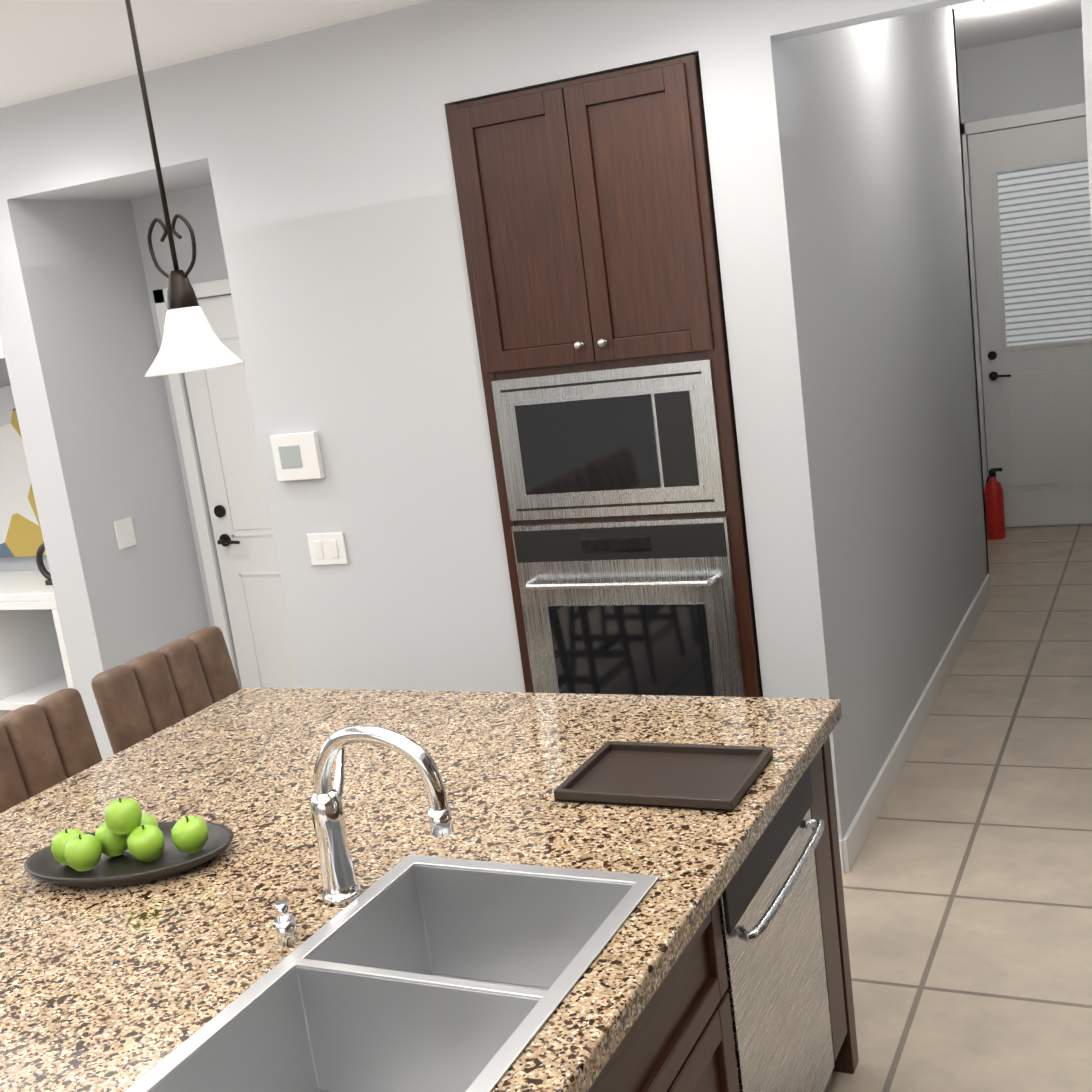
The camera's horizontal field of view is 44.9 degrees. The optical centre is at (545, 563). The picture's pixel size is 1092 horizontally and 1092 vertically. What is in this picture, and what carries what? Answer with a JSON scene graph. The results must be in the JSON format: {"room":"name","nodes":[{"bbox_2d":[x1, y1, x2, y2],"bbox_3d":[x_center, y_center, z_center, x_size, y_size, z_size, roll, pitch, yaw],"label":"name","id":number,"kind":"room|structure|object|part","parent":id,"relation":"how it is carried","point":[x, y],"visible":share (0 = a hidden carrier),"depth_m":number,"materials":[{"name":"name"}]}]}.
{"room":"kitchen","nodes":[
{"label":"kitchen","id":0,"kind":"room"},
{"bbox_2d":[0,163,241,689],"bbox_3d":[-2.013,-0.285,5.767,2.760,2.570,0.610,-2,13,26],"label":"wall","id":1,"kind":"structure","parent":0,"point":[105,277],"depth_m":5.51,"materials":[{"name":"paint"}]},
{"bbox_2d":[113,517,136,549],"bbox_3d":[-1.747,-0.124,5.492,0.008,0.120,0.100,-2,13,26],"label":"switch plate","id":2,"kind":"object","parent":1,"relation":"attached to","point":[124,530],"depth_m":5.49,"materials":[{"name":"white plastic"}]},
{"bbox_2d":[153,278,236,676],"bbox_3d":[-1.119,-0.145,5.639,0.929,2.120,0.017,-2,13,26],"label":"door frame","id":3,"kind":"structure","parent":1,"relation":"attached to","point":[212,288],"depth_m":5.76,"materials":[{"name":"white wood"}]},
{"bbox_2d":[184,295,299,688],"bbox_3d":[-1.106,-0.120,5.650,0.810,2.047,0.100,-2,13,26],"label":"door","id":4,"kind":"structure","parent":1,"relation":"in","point":[223,423],"depth_m":5.74,"materials":[{"name":"white wood"}]},
{"bbox_2d":[0,0,430,107],"bbox_3d":[-3.246,-0.839,1.372,9.520,0.100,7.850,-2,13,26],"label":"ceiling","id":5,"kind":"structure","parent":0,"point":[50,47],"depth_m":4.05,"materials":[{"name":"paint"}]},
{"bbox_2d":[125,0,243,376],"bbox_3d":[-0.825,-0.894,2.771,0.214,0.979,0.214,-2,13,26],"label":"pendant light","id":6,"kind":"object","parent":5,"relation":"hanging from","point":[191,342],"visible":1,"depth_m":2.81,"materials":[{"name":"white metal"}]},
{"bbox_3d":[-0.771,-0.486,2.856,0.214,0.138,0.214,-2,13,26],"label":"lamp shade","id":7,"kind":"part","parent":6,"relation":"part of","materials":[{"name":"white glass"}]},
{"bbox_2d":[0,0,1091,868],"bbox_3d":[-1.428,-0.480,5.022,9.520,3.100,0.140,-2,13,26],"label":"wall","id":8,"kind":"structure","parent":0,"point":[324,154],"depth_m":4.43,"materials":[{"name":"paint"}]},
{"bbox_2d":[270,431,324,480],"bbox_3d":[-0.882,-0.377,4.687,0.190,0.165,0.028,-2,13,26],"label":"thermostat","id":9,"kind":"object","parent":8,"relation":"attached to","point":[296,456],"depth_m":4.67,"materials":[{"name":"white plastic"}]},
{"bbox_2d":[307,532,347,564],"bbox_3d":[-0.783,-0.051,4.736,0.155,0.115,0.012,-2,13,26],"label":"switch plate","id":10,"kind":"object","parent":8,"relation":"attached to","point":[324,548],"depth_m":4.73,"materials":[{"name":"white plastic"}]},
{"bbox_2d":[782,6,988,823],"bbox_3d":[1.489,-0.905,5.460,0.060,3.000,3.350,-2,13,26],"label":"wall","id":11,"kind":"structure","parent":0,"point":[880,112],"depth_m":4.96,"materials":[{"name":"paint"}]},
{"bbox_2d":[839,574,990,873],"bbox_3d":[1.660,0.520,5.654,0.028,0.110,3.424,-2,13,26],"label":"baseboard","id":12,"kind":"structure","parent":11,"relation":"attached to","point":[852,841],"depth_m":4.97,"materials":[{"name":"white wood"}]},
{"bbox_2d":[824,524,1091,1091],"bbox_3d":[-1.755,1.371,4.254,9.520,0.100,13.100,-2,13,26],"label":"floor","id":13,"kind":"structure","parent":0,"point":[967,884],"depth_m":4.09,"materials":[{"name":"tile"}]},
{"bbox_2d":[0,337,74,716],"bbox_3d":[-2.607,-0.166,5.858,1.482,2.455,0.443,-2,13,26],"label":"built-in shelves","id":14,"kind":"object","parent":13,"relation":"on","point":[34,665],"visible":0.27,"depth_m":5.80,"materials":[{"name":"paint"}]},
{"bbox_2d":[0,386,46,556],"bbox_3d":[-2.355,-0.403,5.884,0.910,0.760,0.030,-2,13,26],"label":"canvas art","id":15,"kind":"object","parent":14,"relation":"attached to","point":[20,533],"visible":0.38,"depth_m":5.89},
{"bbox_2d":[36,543,52,584],"bbox_3d":[-2.078,-0.003,5.574,0.178,0.184,0.050,-2,13,26],"label":"ring sculpture","id":16,"kind":"object","parent":14,"relation":"on","point":[45,573],"visible":0.52,"depth_m":5.59,"materials":[{"name":"black metal"}]},
{"bbox_2d":[0,688,102,812],"bbox_3d":[-1.183,0.888,3.489,0.543,1.003,0.538,-2,13,26],"label":"stool","id":17,"kind":"object","parent":13,"relation":"on","point":[48,741],"visible":0.17,"depth_m":3.56,"materials":[{"name":"brown leather"}]},
{"bbox_2d":[91,626,239,753],"bbox_3d":[-0.920,0.741,4.030,0.543,1.003,0.538,-2,13,26],"label":"stool","id":18,"kind":"object","parent":13,"relation":"on","point":[143,697],"visible":0.17,"depth_m":3.97,"materials":[{"name":"brown leather"}]},
{"bbox_2d":[445,55,762,696],"bbox_3d":[0.329,-0.283,4.432,0.822,2.505,0.709,-2,13,26],"label":"tall cabinet","id":19,"kind":"object","parent":13,"relation":"on","point":[587,218],"visible":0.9,"depth_m":4.10,"materials":[{"name":"brown wood"}]},
{"bbox_2d":[584,715,858,1091],"bbox_3d":[-0.497,1.097,2.375,1.614,0.870,2.462,-2,13,26],"label":"kitchen island","id":20,"kind":"object","parent":13,"relation":"on","point":[759,998],"depth_m":2.55,"materials":[{"name":"brown wood"}]},
{"bbox_2d":[0,687,841,1091],"bbox_3d":[-0.620,0.658,2.315,1.710,0.062,2.500,-2,13,26],"label":"island countertop","id":21,"kind":"structure","parent":20,"relation":"on","point":[95,983],"depth_m":2.48,"materials":[{"name":"beige stone"}]},
{"bbox_2d":[24,798,233,887],"bbox_3d":[-0.821,0.524,2.583,0.405,0.137,0.283,-2,13,26],"label":"fruit bowl","id":22,"kind":"object","parent":21,"relation":"on","point":[128,842],"visible":1,"depth_m":2.56,"materials":[{"name":"black"}]},
{"bbox_2d":[296,719,459,906],"bbox_3d":[-0.267,0.417,2.288,0.284,0.322,0.155,-2,13,26],"label":"faucet","id":23,"kind":"object","parent":21,"relation":"on","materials":[{"name":"silver metal"}]},
{"bbox_2d":[112,851,663,1091],"bbox_3d":[-0.191,0.747,2.016,0.500,0.235,0.820,-2,13,26],"label":"sink","id":24,"kind":"object","parent":21,"relation":"in","point":[441,974],"depth_m":2.09,"materials":[{"name":"silver metal"}]},
{"bbox_2d":[554,741,772,811],"bbox_3d":[0.240,0.425,2.668,0.370,0.024,0.280,-2,13,26],"label":"tray","id":25,"kind":"object","parent":21,"relation":"on","point":[696,776],"visible":1,"depth_m":2.66,"materials":[{"name":"brown wood"}]},
{"bbox_2d":[698,757,834,1091],"bbox_3d":[0.485,0.850,2.659,0.094,0.742,0.590,-2,13,26],"label":"dishwasher","id":26,"kind":"object","parent":20,"relation":"in","point":[770,911],"depth_m":2.63,"materials":[{"name":"silver metal"}]},
{"bbox_2d":[984,468,1005,539],"bbox_3d":[2.835,-0.378,8.379,0.127,0.449,0.118,-2,13,26],"label":"fire extinguisher","id":27,"kind":"object","parent":13,"relation":"on","point":[994,509],"visible":0.98,"depth_m":8.34,"materials":[{"name":"red metal"}]},
{"bbox_2d":[950,0,1081,50],"bbox_3d":[1.901,-2.642,5.873,1.800,0.100,5.250,-2,13,26],"label":"ceiling","id":28,"kind":"structure","parent":0,"point":[978,23],"depth_m":7.20,"materials":[{"name":"paint"}]},
{"bbox_2d":[983,0,1007,2],"bbox_3d":[2.219,-2.739,6.408,0.200,0.008,0.200,-2,13,26],"label":"recessed light","id":29,"kind":"object","parent":28,"relation":"in","point":[989,1],"visible":0.96,"depth_m":6.47,"materials":[{"name":"white"}]},
{"bbox_2d":[962,29,1073,477],"bbox_3d":[3.124,-1.699,8.232,1.110,3.000,0.060,-2,13,26],"label":"wall","id":30,"kind":"structure","parent":0,"point":[1029,74],"depth_m":8.00,"materials":[{"name":"paint"}]},
{"bbox_2d":[961,103,1085,488],"bbox_3d":[3.164,-1.481,8.226,1.055,2.570,0.017,-2,13,26],"label":"door frame","id":31,"kind":"structure","parent":30,"relation":"attached to","point":[1040,116],"depth_m":8.18,"materials":[{"name":"white wood"}]},
{"bbox_2d":[967,116,1091,526],"bbox_3d":[3.193,-1.452,8.232,0.950,2.487,0.103,-2,13,26],"label":"hall door","id":32,"kind":"structure","parent":30,"relation":"in","point":[1030,200],"depth_m":8.28,"materials":[{"name":"white wood"}]},
{"bbox_2d":[1070,27,1085,117],"bbox_3d":[2.604,-1.125,5.807,0.080,3.000,5.010,-2,13,26],"label":"wall","id":33,"kind":"structure","parent":0,"point":[1077,82],"depth_m":7.85,"materials":[{"name":"paint"}]}
]}

